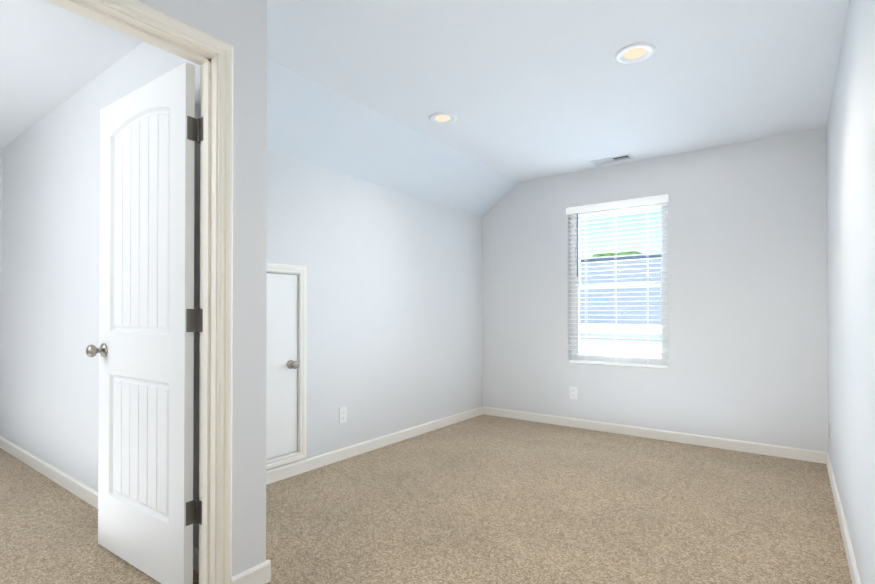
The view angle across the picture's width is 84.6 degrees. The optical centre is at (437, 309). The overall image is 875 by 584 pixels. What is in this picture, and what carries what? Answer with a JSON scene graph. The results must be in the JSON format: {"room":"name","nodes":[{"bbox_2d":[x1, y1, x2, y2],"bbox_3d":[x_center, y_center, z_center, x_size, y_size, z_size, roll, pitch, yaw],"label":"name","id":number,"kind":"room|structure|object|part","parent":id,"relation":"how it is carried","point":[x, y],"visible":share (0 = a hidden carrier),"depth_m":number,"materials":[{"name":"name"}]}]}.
{"room":"empty attic room","nodes":[
{"label":"empty attic room","id":0,"kind":"room"},
{"bbox_2d":[0,149,0,272],"bbox_3d":[-4.449,-0.111,2.923,0.120,2.440,2.685,0,-1,36],"label":"wall","id":1,"kind":"structure","parent":0,"point":[0,210],"depth_m":3.97,"materials":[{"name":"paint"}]},
{"bbox_2d":[0,42,200,549],"bbox_3d":[-2.244,-0.110,3.034,3.535,2.440,0.115,0,-1,36],"label":"wall","id":2,"kind":"structure","parent":0,"point":[49,281],"depth_m":3.09,"materials":[{"name":"paint"}]},
{"bbox_2d":[0,436,198,572],"bbox_3d":[-2.234,1.068,2.937,3.415,0.083,0.013,0,-1,36],"label":"baseboard","id":3,"kind":"structure","parent":2,"relation":"attached to","point":[76,487],"depth_m":3.07,"materials":[{"name":"paint"}]},
{"bbox_2d":[138,0,266,576],"bbox_3d":[-1.539,-0.126,0.918,0.115,2.440,2.680,0,-1,36],"label":"wall","id":4,"kind":"structure","parent":0,"point":[240,26],"depth_m":1.89,"materials":[{"name":"paint"}]},
{"bbox_2d":[45,0,232,583],"bbox_3d":[-1.098,0.042,1.512,0.150,2.113,0.900,0,-1,36],"label":"door frame","id":5,"kind":"structure","parent":4,"relation":"attached to","point":[115,19],"depth_m":1.80,"materials":[{"name":"paint"}]},
{"bbox_3d":[-0.911,0.040,1.850,0.044,1.561,0.003,0,-1,36],"label":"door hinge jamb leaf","id":6,"kind":"part","parent":5,"relation":"part of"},
{"bbox_2d":[86,62,199,583],"bbox_3d":[-1.260,0.075,2.053,0.772,2.032,0.175,0,-1,34],"label":"door","id":7,"kind":"structure","parent":4,"relation":"in","point":[145,350],"depth_m":1.99,"materials":[{"name":"paint"}]},
{"bbox_3d":[-1.539,0.187,2.244,0.094,0.066,0.175,0,-1,34],"label":"knob","id":8,"kind":"part","parent":7,"relation":"part of","materials":[{"name":"silver metal"}]},
{"bbox_3d":[-0.939,0.040,1.850,0.012,1.569,0.050,0,-1,35],"label":"door hinge","id":9,"kind":"part","parent":7,"relation":"part of","materials":[{"name":"grey metal"}]},
{"bbox_2d":[239,560,270,583],"bbox_3d":[-1.069,1.063,2.236,0.964,0.083,0.014,0,-1,36],"label":"baseboard","id":10,"kind":"structure","parent":4,"relation":"attached to","point":[260,573],"depth_m":1.91,"materials":[{"name":"paint"}]},
{"bbox_2d":[267,151,482,470],"bbox_3d":[-0.546,0.052,3.913,0.120,2.130,3.320,0,-1,36],"label":"wall","id":11,"kind":"structure","parent":0,"point":[394,311],"depth_m":3.89,"materials":[{"name":"paint"}]},
{"bbox_2d":[266,273,298,459],"bbox_3d":[-1.115,0.360,3.017,0.094,1.194,0.600,0,-1,36],"label":"attic access panel","id":12,"kind":"object","parent":11,"relation":"attached to","point":[282,364],"visible":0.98,"depth_m":3.17,"materials":[{"name":"paint"}]},
{"bbox_3d":[-0.957,0.366,3.206,0.064,0.060,0.060,0,-1,36],"label":"attic access knob","id":13,"kind":"part","parent":12,"relation":"part of","materials":[{"name":"silver metal"}]},
{"bbox_2d":[266,262,306,470],"bbox_3d":[-1.159,0.360,3.050,0.118,1.324,0.730,0,-1,36],"label":"door frame","id":14,"kind":"structure","parent":11,"relation":"attached to","point":[301,271],"depth_m":3.27,"materials":[{"name":"paint"}]},
{"bbox_2d":[339,406,346,422],"bbox_3d":[-0.703,0.784,3.588,0.007,0.114,0.070,0,-1,36],"label":"electrical outlet","id":15,"kind":"object","parent":11,"relation":"attached to","point":[342,414],"visible":1,"depth_m":3.58,"materials":[{"name":"white plastic"}]},
{"bbox_2d":[266,406,483,484],"bbox_3d":[-0.492,1.075,3.866,0.013,0.083,3.320,0,-1,36],"label":"baseboard","id":16,"kind":"structure","parent":11,"relation":"attached to","point":[286,471],"depth_m":3.72,"materials":[{"name":"paint"}]},
{"bbox_2d":[267,59,520,216],"bbox_3d":[-0.361,-1.169,3.785,0.580,0.310,3.320,0,-1,36],"label":"ceiling","id":17,"kind":"structure","parent":0,"point":[312,122],"depth_m":3.48,"materials":[{"name":"paint"}]},
{"bbox_2d":[0,0,848,181],"bbox_3d":[-1.139,-1.382,2.721,5.695,0.100,6.280,0,-1,36],"label":"ceiling","id":18,"kind":"structure","parent":0,"point":[524,90],"depth_m":2.64,"materials":[{"name":"paint"}]},
{"bbox_2d":[429,112,456,123],"bbox_3d":[0.036,-1.322,3.331,0.196,0.011,0.196,0,-1,36],"label":"recessed light","id":19,"kind":"object","parent":18,"relation":"in","point":[442,118],"visible":1,"depth_m":3.32,"materials":[{"name":"white plastic"}]},
{"bbox_2d":[590,154,634,165],"bbox_3d":[1.538,-1.325,4.236,0.345,0.017,0.155,0,-1,36],"label":"ceiling vent","id":20,"kind":"object","parent":18,"relation":"in","point":[602,161],"visible":0.98,"depth_m":4.25,"materials":[{"name":"silver metal"}]},
{"bbox_2d":[615,42,655,63],"bbox_3d":[1.026,-1.328,2.500,0.196,0.011,0.196,0,-1,36],"label":"recessed light","id":21,"kind":"object","parent":18,"relation":"in","point":[635,53],"visible":1,"depth_m":2.49,"materials":[{"name":"white plastic"}]},
{"bbox_2d":[0,414,851,583],"bbox_3d":[-1.139,1.158,2.702,5.695,0.100,6.280,0,-1,36],"label":"floor","id":22,"kind":"structure","parent":0,"point":[485,499],"depth_m":2.56,"materials":[{"name":"carpet"}]},
{"bbox_2d":[483,127,827,451],"bbox_3d":[1.705,-0.100,4.415,3.145,2.440,0.160,0,-1,36],"label":"wall","id":23,"kind":"structure","parent":0,"point":[747,303],"depth_m":3.97,"materials":[{"name":"paint"}]},
{"bbox_2d":[570,387,576,398],"bbox_3d":[1.299,0.797,4.604,0.070,0.114,0.007,0,-1,36],"label":"electrical outlet","id":24,"kind":"object","parent":23,"relation":"attached to","point":[573,392],"visible":1,"depth_m":4.60,"materials":[{"name":"white plastic"}]},
{"bbox_2d":[566,194,668,214],"bbox_3d":[1.624,-0.951,4.401,0.906,0.066,0.068,0,-1,36],"label":"blind headrail","id":25,"kind":"object","parent":23,"relation":"attached to","point":[622,204],"visible":1,"depth_m":4.34,"materials":[{"name":"white plastic"}]},
{"bbox_2d":[577,214,577,276],"bbox_3d":[1.330,-0.627,4.581,0.011,0.628,0.010,0,-1,36],"label":"tilt wand","id":26,"kind":"object","parent":25,"relation":"hanging from","point":[577,245],"visible":1,"depth_m":4.58,"materials":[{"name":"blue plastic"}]},
{"bbox_2d":[585,330,585,361],"bbox_3d":[1.396,-0.224,4.549,0.003,1.430,0.002,0,-1,36],"label":"cord","id":27,"kind":"object","parent":25,"relation":"hanging from","point":[585,330],"depth_m":4.54,"materials":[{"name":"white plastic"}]},
{"bbox_2d":[616,241,616,326],"bbox_3d":[1.617,-0.225,4.385,0.003,1.430,0.002,0,-1,36],"label":"cord","id":28,"kind":"object","parent":25,"relation":"hanging from","point":[616,299],"depth_m":4.42,"materials":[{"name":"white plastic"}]},
{"bbox_2d":[647,246,648,364],"bbox_3d":[1.838,-0.226,4.222,0.003,1.430,0.002,0,-1,36],"label":"cord","id":29,"kind":"object","parent":25,"relation":"hanging from","point":[648,246],"depth_m":4.26,"materials":[{"name":"white fabric"}]},
{"bbox_2d":[568,204,667,358],"bbox_3d":[1.632,-0.241,4.406,0.878,1.334,0.050,0,-1,36],"label":"window blind slats","id":30,"kind":"object","parent":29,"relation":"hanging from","point":[619,274],"visible":0.9,"depth_m":4.38,"materials":[{"name":"white plastic"}]},
{"bbox_2d":[569,360,667,367],"bbox_3d":[1.632,0.495,4.400,0.878,0.022,0.046,0,-1,36],"label":"rail","id":31,"kind":"object","parent":29,"relation":"hanging from","point":[621,364],"visible":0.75,"depth_m":4.35,"materials":[{"name":"white"}]},
{"bbox_2d":[571,202,667,364],"bbox_3d":[1.686,-0.234,4.479,0.890,1.490,0.070,0,-1,36],"label":"window","id":32,"kind":"structure","parent":23,"relation":"in","point":[573,283],"depth_m":4.46,"materials":[{"name":"white plastic"}]},
{"bbox_3d":[1.676,0.108,4.462,0.810,0.725,0.025,0,-1,36],"label":"window sash","id":33,"kind":"part","parent":32,"relation":"part of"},
{"bbox_3d":[1.692,-0.577,4.489,0.810,0.725,0.025,0,-1,36],"label":"window sash","id":34,"kind":"part","parent":32,"relation":"part of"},
{"bbox_2d":[484,406,823,462],"bbox_3d":[1.655,1.078,4.334,2.850,0.083,0.013,0,-1,36],"label":"baseboard","id":35,"kind":"structure","parent":23,"relation":"attached to","point":[715,442],"depth_m":4.09,"materials":[{"name":"paint"}]},
{"bbox_2d":[826,0,874,583],"bbox_3d":[1.055,-0.125,0.990,0.120,2.440,6.120,0,-1,36],"label":"wall","id":36,"kind":"structure","parent":0,"point":[850,133],"depth_m":1.96,"materials":[{"name":"paint"}]},
{"bbox_2d":[824,452,861,583],"bbox_3d":[1.037,1.054,1.069,0.013,0.083,6.000,0,-1,36],"label":"baseboard","id":37,"kind":"structure","parent":36,"relation":"attached to","point":[855,577],"depth_m":2.31,"materials":[{"name":"paint"}]},
{"label":"outside","id":38,"kind":"structure","parent":0,"visible":0},
{"bbox_2d":[591,251,641,258],"bbox_3d":[10.484,0.704,27.335,12.181,7.996,8.006,0,-1,36],"label":"trees","id":39,"kind":"object","parent":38,"point":[609,254],"depth_m":26.12,"materials":[{"name":"green plant"}]},
{"bbox_2d":[579,254,661,357],"bbox_3d":[8.217,1.396,13.977,20.800,6.190,11.900,0,-1,36],"label":"house","id":40,"kind":"structure","parent":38,"point":[608,305],"depth_m":10.82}
]}

